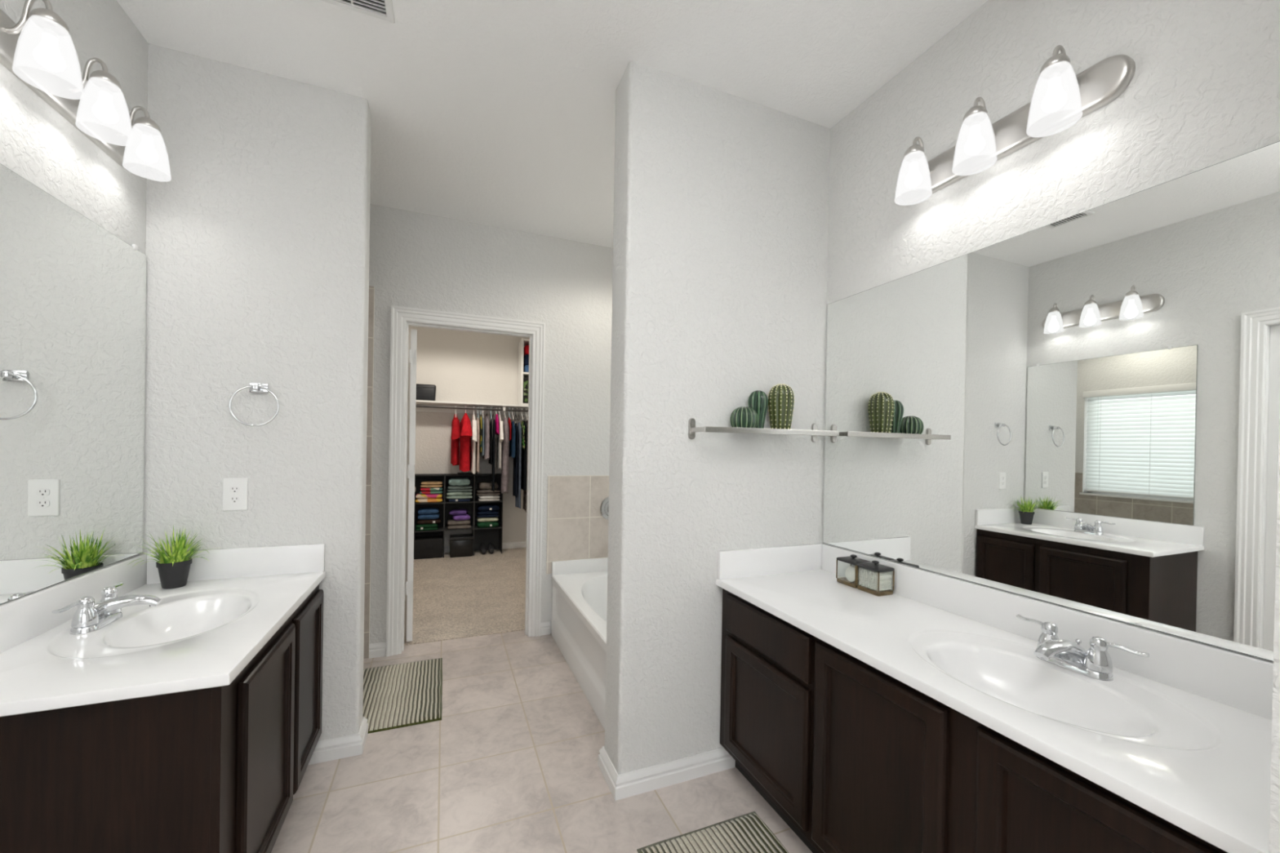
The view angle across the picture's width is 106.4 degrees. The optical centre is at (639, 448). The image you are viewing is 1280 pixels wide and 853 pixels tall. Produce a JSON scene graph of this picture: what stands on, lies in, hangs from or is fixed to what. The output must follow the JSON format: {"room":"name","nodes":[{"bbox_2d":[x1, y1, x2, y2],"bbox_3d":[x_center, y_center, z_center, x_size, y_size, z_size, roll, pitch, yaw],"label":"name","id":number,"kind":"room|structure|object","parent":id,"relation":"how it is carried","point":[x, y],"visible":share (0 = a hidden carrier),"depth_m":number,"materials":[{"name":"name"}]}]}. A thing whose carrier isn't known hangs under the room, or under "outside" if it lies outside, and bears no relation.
{"room":"bathroom","nodes":[
{"label":"bathroom","id":0,"kind":"room"},
{"bbox_2d":[0,0,148,604],"bbox_3d":[-1.319,-0.085,0.399,0.100,2.761,5.138,1,0,-22],"label":"wall","id":1,"kind":"structure","parent":0,"point":[37,144],"depth_m":1.45,"materials":[{"name":"white paint"}]},
{"bbox_2d":[0,163,146,604],"bbox_3d":[-1.638,-0.163,1.331,0.010,1.098,0.903,1,0,-22],"label":"wall mirror","id":2,"kind":"object","parent":1,"relation":"attached to","point":[73,292],"visible":1,"depth_m":1.38,"materials":[{"name":"grey mirror"}]},
{"bbox_2d":[0,552,148,653],"bbox_3d":[-1.637,0.445,1.321,0.020,0.114,0.955,1,0,-22],"label":"backsplash","id":3,"kind":"structure","parent":1,"relation":"attached to","point":[23,619],"depth_m":1.35,"materials":[{"name":"white stone"}]},
{"bbox_2d":[0,0,171,182],"bbox_3d":[-1.567,-1.017,1.379,0.156,0.213,0.660,1,0,-22],"label":"vanity light","id":4,"kind":"object","parent":1,"relation":"attached to","point":[39,50],"visible":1,"depth_m":1.34,"materials":[{"name":"glass"}]},
{"bbox_2d":[142,43,371,741],"bbox_3d":[-1.519,-0.097,1.950,0.702,2.761,0.130,1,0,-22],"label":"wall","id":5,"kind":"structure","parent":0,"point":[258,236],"depth_m":1.89,"materials":[{"name":"white paint"}]},
{"bbox_2d":[222,478,248,511],"bbox_3d":[-1.569,0.177,1.857,0.078,0.126,0.009,1,0,-22],"label":"wall outlet","id":6,"kind":"object","parent":5,"relation":"attached to","point":[235,491],"visible":1,"depth_m":1.85,"materials":[{"name":"white plastic"}]},
{"bbox_2d":[229,495,239,503],"bbox_3d":[-1.569,0.197,1.855,0.033,0.029,0.003,1,0,-22],"label":"receptacle","id":7,"kind":"object","parent":6,"relation":"attached to","point":[233,499],"depth_m":1.85,"materials":[{"name":"white"}]},
{"bbox_2d":[229,485,239,493],"bbox_3d":[-1.568,0.158,1.855,0.033,0.029,0.003,1,0,-22],"label":"receptacle","id":8,"kind":"object","parent":6,"relation":"attached to","point":[233,489],"depth_m":1.85,"materials":[{"name":"white"}]},
{"bbox_2d":[228,382,279,426],"bbox_3d":[-1.489,-0.171,1.860,0.159,0.171,0.058,1,0,-22],"label":"towel ring","id":9,"kind":"object","parent":5,"relation":"attached to","point":[253,387],"visible":1,"depth_m":1.85,"materials":[{"name":"silver metal"}]},
{"bbox_2d":[308,716,368,764],"bbox_3d":[-1.408,1.245,2.011,0.448,0.082,0.164,1,0,-22],"label":"baseboard","id":10,"kind":"structure","parent":5,"relation":"attached to","point":[335,748],"depth_m":1.99,"materials":[{"name":"white paint"}]},
{"bbox_2d":[404,547,525,645],"bbox_3d":[-1.745,1.314,4.555,2.550,0.106,2.837,1,0,-22],"label":"floor","id":11,"kind":"structure","parent":0,"point":[479,594],"depth_m":4.13,"materials":[{"name":"carpet"}]},
{"bbox_2d":[413,535,442,559],"bbox_3d":[-2.433,1.135,5.516,0.296,0.215,0.250,1,0,-22],"label":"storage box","id":12,"kind":"object","parent":11,"relation":"on","point":[424,547],"visible":0.99,"depth_m":5.42,"materials":[{"name":"black"}]},
{"bbox_2d":[413,473,502,557],"bbox_3d":[-2.134,0.776,5.649,0.967,0.945,0.260,1,0,-22],"label":"storage shelf","id":13,"kind":"object","parent":11,"relation":"on","point":[486,535],"visible":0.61,"depth_m":5.71,"materials":[{"name":"black wood"}]},
{"bbox_2d":[415,523,438,530],"bbox_3d":[-2.441,0.892,5.491,0.237,0.072,0.194,1,0,-22],"label":"folded towel","id":14,"kind":"object","parent":13,"relation":"on","point":[418,526],"visible":0.89,"depth_m":5.42,"materials":[{"name":"green fabric"}]},
{"bbox_2d":[417,518,440,524],"bbox_3d":[-2.422,0.832,5.509,0.250,0.047,0.194,1,0,-22],"label":"folded towel","id":15,"kind":"object","parent":14,"relation":"on","point":[437,520],"visible":0.94,"depth_m":5.43,"materials":[{"name":"fabric"}]},
{"bbox_2d":[417,507,439,519],"bbox_3d":[-2.433,0.747,5.516,0.231,0.120,0.190,1,0,-24],"label":"folded towel","id":16,"kind":"object","parent":15,"relation":"on","point":[424,513],"visible":1,"depth_m":5.44,"materials":[{"name":"blue fabric"}]},
{"bbox_2d":[415,493,442,502],"bbox_3d":[-2.421,0.564,5.503,0.284,0.098,0.200,1,0,-22],"label":"folded towel","id":17,"kind":"object","parent":13,"relation":"on","point":[420,498],"visible":0.94,"depth_m":5.42,"materials":[{"name":"fabric"}]},
{"bbox_2d":[419,487,442,493],"bbox_3d":[-2.403,0.480,5.514,0.242,0.071,0.190,1,0,-24],"label":"folded towel","id":18,"kind":"object","parent":17,"relation":"on","point":[423,490],"visible":0.95,"depth_m":5.44,"materials":[{"name":"fabric"}]},
{"bbox_2d":[420,480,443,487],"bbox_3d":[-2.399,0.410,5.526,0.234,0.066,0.190,1,0,-21],"label":"folded towel","id":19,"kind":"object","parent":18,"relation":"on","point":[425,483],"visible":1,"depth_m":5.45,"materials":[{"name":"beige fabric"}]},
{"bbox_2d":[446,519,471,528],"bbox_3d":[-2.125,0.883,5.628,0.264,0.097,0.200,1,0,-22],"label":"folded towel","id":20,"kind":"object","parent":13,"relation":"on","point":[451,523],"visible":0.96,"depth_m":5.54,"materials":[{"name":"fabric"}]},
{"bbox_2d":[452,514,470,520],"bbox_3d":[-2.103,0.806,5.635,0.186,0.057,0.180,1,0,-31],"label":"folded towel","id":21,"kind":"object","parent":20,"relation":"on","point":[457,517],"visible":0.93,"depth_m":5.57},
{"bbox_2d":[448,508,468,515],"bbox_3d":[-2.135,0.747,5.649,0.196,0.057,0.170,1,0,-14],"label":"folded towel","id":22,"kind":"object","parent":21,"relation":"on","point":[463,511],"visible":1,"depth_m":5.58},
{"bbox_2d":[448,497,470,502],"bbox_3d":[-2.125,0.599,5.633,0.243,0.035,0.184,1,0,-22],"label":"folded towel","id":23,"kind":"object","parent":13,"relation":"on","point":[449,500],"visible":0.84,"depth_m":5.55,"materials":[{"name":"blue fabric"}]},
{"bbox_2d":[446,491,472,498],"bbox_3d":[-2.121,0.542,5.625,0.287,0.080,0.200,1,0,-22],"label":"folded towel","id":24,"kind":"object","parent":23,"relation":"on","point":[458,495],"visible":0.94,"depth_m":5.54,"materials":[{"name":"fabric"}]},
{"bbox_2d":[447,484,472,492],"bbox_3d":[-2.119,0.469,5.630,0.277,0.065,0.190,1,0,-22],"label":"folded towel","id":25,"kind":"object","parent":24,"relation":"on","point":[451,488],"visible":0.96,"depth_m":5.55,"materials":[{"name":"fabric"}]},
{"bbox_2d":[448,477,470,485],"bbox_3d":[-2.127,0.390,5.637,0.235,0.087,0.190,1,0,-23],"label":"folded towel","id":26,"kind":"object","parent":25,"relation":"on","point":[454,481],"visible":1,"depth_m":5.56,"materials":[{"name":"fabric"}]},
{"bbox_2d":[476,520,498,528],"bbox_3d":[-1.825,0.901,5.743,0.248,0.070,0.194,1,0,-22],"label":"folded towel","id":27,"kind":"object","parent":13,"relation":"on","point":[479,524],"visible":0.89,"depth_m":5.66,"materials":[{"name":"green fabric"}]},
{"bbox_2d":[476,516,497,521],"bbox_3d":[-1.829,0.841,5.753,0.245,0.052,0.190,1,0,-22],"label":"folded towel","id":28,"kind":"object","parent":27,"relation":"on","point":[491,518],"visible":0.79,"depth_m":5.67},
{"bbox_2d":[476,511,498,517],"bbox_3d":[-1.828,0.781,5.753,0.253,0.068,0.190,1,0,-24],"label":"folded towel","id":29,"kind":"object","parent":28,"relation":"on","point":[479,513],"visible":0.89,"depth_m":5.67,"materials":[{"name":"fabric"}]},
{"bbox_2d":[477,503,499,511],"bbox_3d":[-1.821,0.710,5.764,0.253,0.070,0.184,1,0,-20],"label":"folded towel","id":30,"kind":"object","parent":29,"relation":"on","point":[494,507],"visible":1,"depth_m":5.70,"materials":[{"name":"blue fabric"}]},
{"bbox_2d":[478,495,499,501],"bbox_3d":[-1.812,0.590,5.747,0.242,0.063,0.190,1,0,-22],"label":"folded towel","id":31,"kind":"object","parent":13,"relation":"on","point":[482,498],"visible":0.87,"depth_m":5.67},
{"bbox_2d":[475,488,500,495],"bbox_3d":[-1.823,0.524,5.752,0.273,0.068,0.190,1,0,-22],"label":"folded towel","id":32,"kind":"object","parent":31,"relation":"on","point":[479,492],"visible":0.97,"depth_m":5.67,"materials":[{"name":"fabric"}]},
{"bbox_2d":[477,481,497,489],"bbox_3d":[-1.827,0.445,5.765,0.225,0.085,0.190,1,0,-25],"label":"folded towel","id":33,"kind":"object","parent":32,"relation":"on","point":[484,485],"visible":0.91,"depth_m":5.68,"materials":[{"name":"fabric"}]},
{"bbox_2d":[449,533,473,557],"bbox_3d":[-2.092,1.133,5.606,0.250,0.232,0.206,1,0,-22],"label":"storage box","id":34,"kind":"object","parent":11,"relation":"on","point":[460,544],"visible":1,"depth_m":5.52,"materials":[{"name":"black"}]},
{"bbox_2d":[408,325,528,546],"bbox_3d":[-2.238,-0.129,5.814,2.550,2.761,0.100,1,0,-22],"label":"wall","id":35,"kind":"structure","parent":0,"point":[464,366],"depth_m":5.79,"materials":[{"name":"white paint"}]},
{"bbox_2d":[415,400,528,415],"bbox_3d":[-2.155,-0.481,5.622,2.346,0.110,0.309,1,0,-22],"label":"closet shelf","id":36,"kind":"object","parent":35,"relation":"attached to","point":[418,402],"visible":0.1,"depth_m":5.71,"materials":[{"name":"white wood"}]},
{"bbox_2d":[416,383,435,400],"bbox_3d":[-2.474,-0.635,5.482,0.261,0.186,0.225,1,0,-22],"label":"bag","id":37,"kind":"object","parent":36,"relation":"on","point":[424,392],"visible":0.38,"depth_m":5.39,"materials":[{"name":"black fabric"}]},
{"bbox_2d":[517,337,528,404],"bbox_3d":[-1.310,-0.924,5.951,0.360,0.800,0.280,1,0,-22],"label":"tower","id":38,"kind":"object","parent":36,"relation":"on","point":[522,343],"visible":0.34,"depth_m":5.80,"materials":[{"name":"white wood"}]},
{"bbox_2d":[522,377,528,403],"bbox_3d":[-1.310,-0.707,5.944,0.300,0.320,0.238,1,0,-22],"label":"folded garment","id":39,"kind":"object","parent":38,"relation":"in","point":[526,380],"visible":0.2,"depth_m":5.79,"materials":[{"name":"fabric"}]},
{"bbox_2d":[444,541,525,552],"bbox_3d":[-2.239,1.211,5.767,2.350,0.082,0.017,1,0,-22],"label":"baseboard","id":40,"kind":"structure","parent":35,"relation":"attached to","point":[511,544],"depth_m":6.01,"materials":[{"name":"white paint"}]},
{"bbox_2d":[368,204,613,646],"bbox_3d":[-1.016,-0.095,3.236,2.606,2.761,0.115,1,0,-22],"label":"wall","id":41,"kind":"structure","parent":0,"point":[417,260],"depth_m":3.23,"materials":[{"name":"white paint"}]},
{"bbox_2d":[368,642,386,658],"bbox_3d":[-1.609,1.236,2.938,0.090,0.082,0.017,1,0,-22],"label":"baseboard","id":42,"kind":"structure","parent":41,"relation":"attached to","point":[375,650],"depth_m":2.93,"materials":[{"name":"white paint"}]},
{"bbox_2d":[404,328,417,641],"bbox_3d":[-1.650,0.237,3.459,0.098,2.037,0.778,1,0,-28],"label":"door","id":43,"kind":"structure","parent":41,"relation":"in","point":[412,343],"depth_m":3.13,"materials":[{"name":"white paint"}]},
{"bbox_2d":[386,305,545,657],"bbox_3d":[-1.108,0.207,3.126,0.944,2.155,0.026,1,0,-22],"label":"trim","id":44,"kind":"structure","parent":41,"relation":"attached to","point":[400,315],"depth_m":3.00,"materials":[{"name":"white paint"}]},
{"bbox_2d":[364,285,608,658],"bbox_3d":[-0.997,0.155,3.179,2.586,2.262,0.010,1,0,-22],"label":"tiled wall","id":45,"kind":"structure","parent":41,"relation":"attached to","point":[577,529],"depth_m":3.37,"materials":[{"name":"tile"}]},
{"bbox_2d":[600,497,608,519],"bbox_3d":[-0.192,0.437,3.468,0.180,0.180,0.069,1,0,-22],"label":"tub valve","id":46,"kind":"object","parent":45,"relation":"attached to","point":[604,508],"visible":0.2,"depth_m":3.47,"materials":[{"name":"silver metal"}]},
{"bbox_2d":[540,622,550,635],"bbox_3d":[-0.657,1.251,3.327,0.066,0.082,0.017,1,0,-22],"label":"baseboard","id":47,"kind":"structure","parent":41,"relation":"attached to","point":[544,627],"depth_m":3.32,"materials":[{"name":"white paint"}]},
{"bbox_2d":[271,630,812,852],"bbox_3d":[-0.069,1.364,0.930,2.856,0.100,5.143,1,0,-22],"label":"floor","id":48,"kind":"structure","parent":0,"point":[510,763],"depth_m":1.85,"materials":[{"name":"tile"}]},
{"bbox_2d":[0,584,323,852],"bbox_3d":[-1.394,0.911,1.437,0.573,0.756,0.932,1,0,-22],"label":"vanity cabinet","id":49,"kind":"object","parent":48,"relation":"on","point":[220,769],"visible":0.75,"depth_m":1.08,"materials":[{"name":"brown wood"}]},
{"bbox_2d":[0,543,325,716],"bbox_3d":[-1.383,0.512,1.426,0.575,0.241,0.955,1,0,-22],"label":"countertop","id":50,"kind":"structure","parent":49,"relation":"on","point":[202,633],"depth_m":1.32,"materials":[{"name":"white stone"}]},
{"bbox_2d":[52,582,161,635],"bbox_3d":[-1.516,0.460,1.398,0.181,0.094,0.272,1,0,-22],"label":"faucet","id":51,"kind":"object","parent":50,"relation":"on","point":[89,616],"visible":1,"depth_m":1.37,"materials":[{"name":"silver metal"}]},
{"bbox_2d":[127,526,217,589],"bbox_3d":[-1.639,0.389,1.698,0.247,0.217,0.205,1,0,-22],"label":"potted grass","id":52,"kind":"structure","parent":50,"relation":"on","point":[173,569],"depth_m":1.70,"materials":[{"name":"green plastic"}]},
{"bbox_2d":[155,557,192,589],"bbox_3d":[-1.676,0.450,1.725,0.094,0.094,0.094,1,0,-22],"label":"pot","id":53,"kind":"object","parent":50,"relation":"on","point":[175,576],"depth_m":1.70,"materials":[{"name":"grey plastic"}]},
{"bbox_2d":[362,657,442,733],"bbox_3d":[-1.290,1.278,2.519,0.466,0.012,0.708,1,0,-22],"label":"bath mat","id":54,"kind":"object","parent":48,"relation":"on","point":[395,696],"visible":0.79,"depth_m":2.48,"materials":[{"name":"fabric"}]},
{"bbox_2d":[551,557,608,729],"bbox_3d":[0.057,1.053,2.833,0.871,0.506,1.445,1,0,-22],"label":"bathtub","id":55,"kind":"object","parent":48,"relation":"on","point":[579,612],"visible":0.27,"depth_m":2.89,"materials":[{"name":"ceramic"}]},
{"bbox_2d":[636,811,788,852],"bbox_3d":[0.336,1.312,1.327,0.464,0.012,0.706,1,0,-22],"label":"bath mat","id":56,"kind":"object","parent":48,"relation":"on","point":[747,833],"visible":1,"depth_m":1.59,"materials":[{"name":"fabric"}]},
{"bbox_2d":[720,588,1226,852],"bbox_3d":[0.834,0.949,1.398,0.542,0.756,1.429,1,0,-22],"label":"vanity cabinet","id":57,"kind":"object","parent":48,"relation":"on","point":[851,757],"visible":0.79,"depth_m":1.23,"materials":[{"name":"brown wood"}]},
{"bbox_2d":[715,542,1273,852],"bbox_3d":[0.836,0.550,1.394,0.552,0.241,1.431,1,0,-22],"label":"countertop","id":58,"kind":"structure","parent":57,"relation":"on","point":[1181,733],"depth_m":1.12,"materials":[{"name":"white stone"}]},
{"bbox_2d":[835,554,870,588],"bbox_3d":[0.849,0.481,1.906,0.082,0.117,0.104,1,0,-22],"label":"glass jar","id":59,"kind":"object","parent":58,"relation":"on","point":[852,559],"visible":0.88,"depth_m":1.89,"materials":[{"name":"white"}]},
{"bbox_2d":[844,566,857,582],"bbox_3d":[0.833,0.494,1.887,0.018,0.059,0.059,1,0,-22],"label":"pad","id":60,"kind":"object","parent":59,"relation":"in","point":[850,573],"visible":0.87,"depth_m":1.89,"materials":[{"name":"white"}]},
{"bbox_2d":[856,560,894,596],"bbox_3d":[0.888,0.482,1.810,0.082,0.117,0.104,1,0,-22],"label":"glass jar","id":61,"kind":"object","parent":58,"relation":"on","point":[873,566],"visible":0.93,"depth_m":1.78,"materials":[{"name":"white"}]},
{"bbox_2d":[858,568,892,591],"bbox_3d":[0.888,0.491,1.809,0.069,0.069,0.091,1,0,-22],"label":"cotton swabs","id":62,"kind":"object","parent":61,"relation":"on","point":[868,578],"visible":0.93,"depth_m":1.78,"materials":[{"name":"white"}]},
{"bbox_2d":[1016,614,1149,681],"bbox_3d":[1.051,0.505,1.195,0.181,0.094,0.272,1,0,-22],"label":"faucet","id":63,"kind":"object","parent":58,"relation":"on","point":[1095,663],"visible":1,"depth_m":1.17,"materials":[{"name":"silver metal"}]},
{"bbox_2d":[116,0,987,248],"bbox_3d":[-0.556,-1.512,2.228,2.856,0.100,7.980,1,0,-22],"label":"ceiling","id":64,"kind":"structure","parent":0,"point":[501,113],"depth_m":1.81,"materials":[{"name":"white paint"}]},
{"bbox_2d":[320,0,395,22],"bbox_3d":[-0.913,-1.459,1.497,0.244,0.010,0.220,1,0,-22],"label":"ceiling vent","id":65,"kind":"object","parent":64,"relation":"in","point":[380,9],"visible":1,"depth_m":1.58,"materials":[{"name":"metal"}]},
{"bbox_2d":[604,61,830,774],"bbox_3d":[0.352,-0.065,2.060,0.962,2.761,0.180,1,0,-22],"label":"wall","id":66,"kind":"structure","parent":0,"point":[721,226],"depth_m":1.92,"materials":[{"name":"white paint"}]},
{"bbox_2d":[598,746,735,800],"bbox_3d":[0.111,1.271,1.978,0.524,0.082,0.214,1,0,-22],"label":"baseboard","id":67,"kind":"structure","parent":66,"relation":"attached to","point":[622,786],"depth_m":1.87,"materials":[{"name":"white paint"}]},
{"bbox_2d":[688,417,839,442],"bbox_3d":[0.519,-0.073,1.968,0.660,0.084,0.118,1,0,-22],"label":"wall shelf","id":68,"kind":"object","parent":66,"relation":"attached to","point":[814,433],"visible":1,"depth_m":1.89,"materials":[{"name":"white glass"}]},
{"bbox_2d":[729,406,758,427],"bbox_3d":[0.417,-0.119,1.920,0.109,0.097,0.109,1,0,-22],"label":"cactus","id":69,"kind":"object","parent":68,"relation":"on","point":[742,416],"visible":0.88,"depth_m":1.88,"materials":[{"name":"green ceramic"}]},
{"bbox_2d":[748,390,768,428],"bbox_3d":[0.486,-0.154,1.971,0.080,0.169,0.081,1,0,-22],"label":"cactus","id":70,"kind":"object","parent":68,"relation":"on","point":[757,399],"visible":0.75,"depth_m":1.94,"materials":[{"name":"green ceramic"}]},
{"bbox_2d":[768,383,794,429],"bbox_3d":[0.587,-0.168,1.995,0.110,0.200,0.108,1,0,-22],"label":"cactus","id":71,"kind":"object","parent":68,"relation":"on","point":[780,397],"visible":0.94,"depth_m":1.96,"materials":[{"name":"green ceramic"}]},
{"bbox_2d":[822,0,1279,662],"bbox_3d":[1.209,-0.047,1.432,0.150,2.761,5.138,1,0,-22],"label":"wall","id":72,"kind":"structure","parent":0,"point":[1203,91],"depth_m":1.38,"materials":[{"name":"white paint"}]},
{"bbox_2d":[894,44,1135,205],"bbox_3d":[1.042,-0.970,1.470,0.156,0.213,0.655,1,0,-22],"label":"vanity light","id":73,"kind":"object","parent":72,"relation":"attached to","point":[1060,97],"visible":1,"depth_m":1.41,"materials":[{"name":"glass"}]},
{"bbox_2d":[821,542,1273,719],"bbox_3d":[1.083,0.490,1.494,0.020,0.114,1.431,1,0,-22],"label":"backsplash","id":74,"kind":"structure","parent":72,"relation":"attached to","point":[1243,682],"depth_m":1.20,"materials":[{"name":"white stone"}]},
{"bbox_2d":[822,141,1279,661],"bbox_3d":[1.099,-0.104,1.494,0.006,1.068,1.413,1,0,-22],"label":"wall mirror","id":75,"kind":"object","parent":72,"relation":"attached to","point":[1080,411],"visible":1,"depth_m":1.26,"materials":[{"name":"grey mirror"}]},
{"bbox_2d":[1268,405,1279,852],"bbox_3d":[1.105,-0.045,0.656,0.630,2.761,0.120,1,0,-22],"label":"wall","id":76,"kind":"structure","parent":0,"point":[1274,815],"depth_m":0.59,"materials":[{"name":"white paint"}]},
{"bbox_3d":[-2.835,-0.130,4.036,0.100,2.761,2.742,1,0,-22],"label":"wall","id":77,"kind":"structure","parent":0,"visible":0},
{"bbox_2d":[415,404,528,412],"bbox_3d":[-2.153,-0.486,5.619,2.348,0.058,0.258,1,0,-22],"label":"closet rod","id":78,"kind":"object","parent":77,"relation":"attached to","point":[503,408],"visible":0.49,"depth_m":5.57,"materials":[{"name":"grey"}]},
{"bbox_3d":[-1.803,-0.421,5.643,0.007,0.145,0.202,1,0,-22],"label":"clothes hanger","id":79,"kind":"object","parent":78,"relation":"hanging from","visible":0},
{"bbox_2d":[482,416,490,459],"bbox_3d":[-1.800,-0.127,5.627,0.065,0.497,0.416,1,0,-22],"label":"shirt","id":80,"kind":"object","parent":79,"relation":"hanging from","point":[486,425],"visible":0.89,"depth_m":5.47,"materials":[{"name":"fabric"}]},
{"bbox_3d":[-1.430,-0.416,5.795,0.007,0.145,0.202,1,0,-22],"label":"clothes hanger","id":81,"kind":"object","parent":78,"relation":"hanging from","visible":0},
{"bbox_2d":[520,420,524,450],"bbox_3d":[-1.412,-0.158,5.741,0.017,0.352,0.382,1,0,-22],"label":"hanging shirt","id":82,"kind":"object","parent":81,"relation":"hanging from","point":[522,423],"visible":0.66,"depth_m":5.63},
{"bbox_3d":[-1.737,-0.420,5.670,0.007,0.145,0.202,1,0,-22],"label":"clothes hanger","id":83,"kind":"object","parent":78,"relation":"hanging from","visible":0},
{"bbox_2d":[491,419,495,491],"bbox_3d":[-1.699,0.078,5.557,0.030,0.832,0.173,1,0,-22],"label":"trousers","id":84,"kind":"object","parent":83,"relation":"hanging from","point":[494,423],"visible":0.98,"depth_m":5.49,"materials":[{"name":"black fabric"}]},
{"bbox_3d":[-1.616,-0.418,5.719,0.007,0.145,0.202,1,0,-22],"label":"clothes hanger","id":85,"kind":"object","parent":78,"relation":"hanging from","visible":0},
{"bbox_2d":[501,417,509,493],"bbox_3d":[-1.576,0.080,5.605,0.081,0.882,0.174,1,0,-22],"label":"trousers","id":86,"kind":"object","parent":85,"relation":"hanging from","point":[505,443],"visible":0.9,"depth_m":5.54,"materials":[{"name":"fabric"}]},
{"bbox_3d":[-1.496,-0.417,5.768,0.007,0.145,0.202,1,0,-22],"label":"clothes hanger","id":87,"kind":"object","parent":78,"relation":"hanging from","visible":0},
{"bbox_2d":[512,422,517,497],"bbox_3d":[-1.495,0.136,5.745,0.019,0.882,0.342,1,0,-22],"label":"trousers","id":88,"kind":"object","parent":87,"relation":"hanging from","point":[515,459],"visible":0.8,"depth_m":5.66,"materials":[{"name":"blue fabric"}]},
{"bbox_3d":[-1.463,-0.416,5.782,0.007,0.145,0.202,1,0,-22],"label":"clothes hanger","id":89,"kind":"object","parent":78,"relation":"hanging from","visible":0},
{"bbox_2d":[515,422,521,508],"bbox_3d":[-1.455,0.194,5.740,0.047,1.017,0.327,1,0,-22],"label":"trousers","id":90,"kind":"object","parent":89,"relation":"hanging from","point":[517,500],"visible":0.66,"depth_m":5.61,"materials":[{"name":"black fabric"}]},
{"bbox_3d":[-1.405,-0.415,5.805,0.007,0.145,0.202,1,0,-22],"label":"clothes hanger","id":91,"kind":"object","parent":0,"visible":0},
{"bbox_2d":[520,420,527,490],"bbox_3d":[-1.401,0.082,5.778,0.032,0.832,0.413,1,0,-22],"label":"coat","id":92,"kind":"object","parent":91,"relation":"hanging from","point":[523,475],"visible":0.63,"depth_m":5.63,"materials":[{"name":"black fabric"}]},
{"bbox_3d":[-1.381,-0.415,5.815,0.007,0.145,0.202,1,0,-22],"label":"clothes hanger","id":93,"kind":"object","parent":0,"visible":0},
{"bbox_2d":[523,421,528,512],"bbox_3d":[-1.380,0.212,5.790,0.014,1.092,0.346,1,0,-22],"label":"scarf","id":94,"kind":"object","parent":93,"relation":"hanging from","point":[525,491],"visible":0.34,"depth_m":5.71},
{"bbox_3d":[-2.121,-0.426,5.513,0.007,0.145,0.202,1,0,-22],"label":"clothes hanger","id":95,"kind":"object","parent":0,"visible":0},
{"bbox_2d":[450,413,460,466],"bbox_3d":[-2.137,-0.104,5.543,0.088,0.592,0.628,1,0,-22],"label":"shirt","id":96,"kind":"object","parent":95,"relation":"hanging from","point":[455,427],"visible":0.99,"depth_m":5.36,"materials":[{"name":"fabric"}]},
{"bbox_3d":[-2.021,-0.425,5.554,0.007,0.145,0.202,1,0,-22],"label":"clothes hanger","id":97,"kind":"object","parent":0,"visible":0},
{"bbox_2d":[459,413,472,471],"bbox_3d":[-2.015,-0.075,5.528,0.122,0.667,0.672,1,0,-22],"label":"shirt","id":98,"kind":"object","parent":97,"relation":"hanging from","point":[466,433],"visible":0.98,"depth_m":5.35,"materials":[{"name":"fabric"}]},
{"bbox_3d":[-1.939,-0.423,5.587,0.007,0.145,0.202,1,0,-22],"label":"clothes hanger","id":99,"kind":"object","parent":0,"visible":0},
{"bbox_2d":[470,414,476,474],"bbox_3d":[-1.945,-0.056,5.589,0.048,0.682,0.632,1,0,-22],"label":"shirt","id":100,"kind":"object","parent":99,"relation":"hanging from","point":[473,423],"visible":0.88,"depth_m":5.40,"materials":[{"name":"white fabric"}]},
{"bbox_3d":[-1.896,-0.423,5.605,0.007,0.145,0.202,1,0,-22],"label":"clothes hanger","id":101,"kind":"object","parent":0,"visible":0},
{"bbox_2d":[475,417,479,472],"bbox_3d":[-1.902,-0.046,5.606,0.039,0.632,0.466,1,0,-22],"label":"shirt","id":102,"kind":"object","parent":101,"relation":"hanging from","point":[477,442],"visible":0.71,"depth_m":5.44,"materials":[{"name":"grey fabric"}]},
{"bbox_3d":[-1.847,-0.422,5.625,0.007,0.145,0.202,1,0,-22],"label":"clothes hanger","id":103,"kind":"object","parent":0,"visible":0},
{"bbox_2d":[480,416,484,456],"bbox_3d":[-1.843,-0.145,5.606,0.024,0.462,0.396,1,0,-22],"label":"shirt","id":104,"kind":"object","parent":103,"relation":"hanging from","point":[482,454],"visible":0.71,"depth_m":5.47,"materials":[{"name":"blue fabric"}]},
{"bbox_3d":[-1.671,-0.419,5.697,0.007,0.145,0.202,1,0,-22],"label":"clothes hanger","id":105,"kind":"object","parent":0,"visible":0},
{"bbox_2d":[495,415,503,469],"bbox_3d":[-1.669,-0.075,5.680,0.033,0.637,0.608,1,0,-22],"label":"shirt","id":106,"kind":"object","parent":105,"relation":"hanging from","point":[499,437],"visible":0.83,"depth_m":5.54,"materials":[{"name":"white fabric"}]},
{"bbox_3d":[-1.531,-0.417,5.754,0.007,0.145,0.202,1,0,-22],"label":"clothes hanger","id":107,"kind":"object","parent":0,"visible":0},
{"bbox_2d":[508,421,515,457],"bbox_3d":[-1.525,-0.110,5.728,0.050,0.432,0.373,1,0,-22],"label":"shirt","id":108,"kind":"object","parent":107,"relation":"hanging from","point":[513,442],"visible":0.87,"depth_m":5.58,"materials":[{"name":"blue fabric"}]},
{"bbox_3d":[-1.762,-0.421,5.660,0.007,0.145,0.202,1,0,-22],"label":"clothes hanger","id":109,"kind":"object","parent":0,"visible":0},
{"bbox_2d":[488,419,492,464],"bbox_3d":[-1.761,-0.079,5.645,0.017,0.522,0.406,1,0,-22],"label":"skirt","id":110,"kind":"object","parent":109,"relation":"hanging from","point":[491,423],"visible":0.66,"depth_m":5.51,"materials":[{"name":"black fabric"}]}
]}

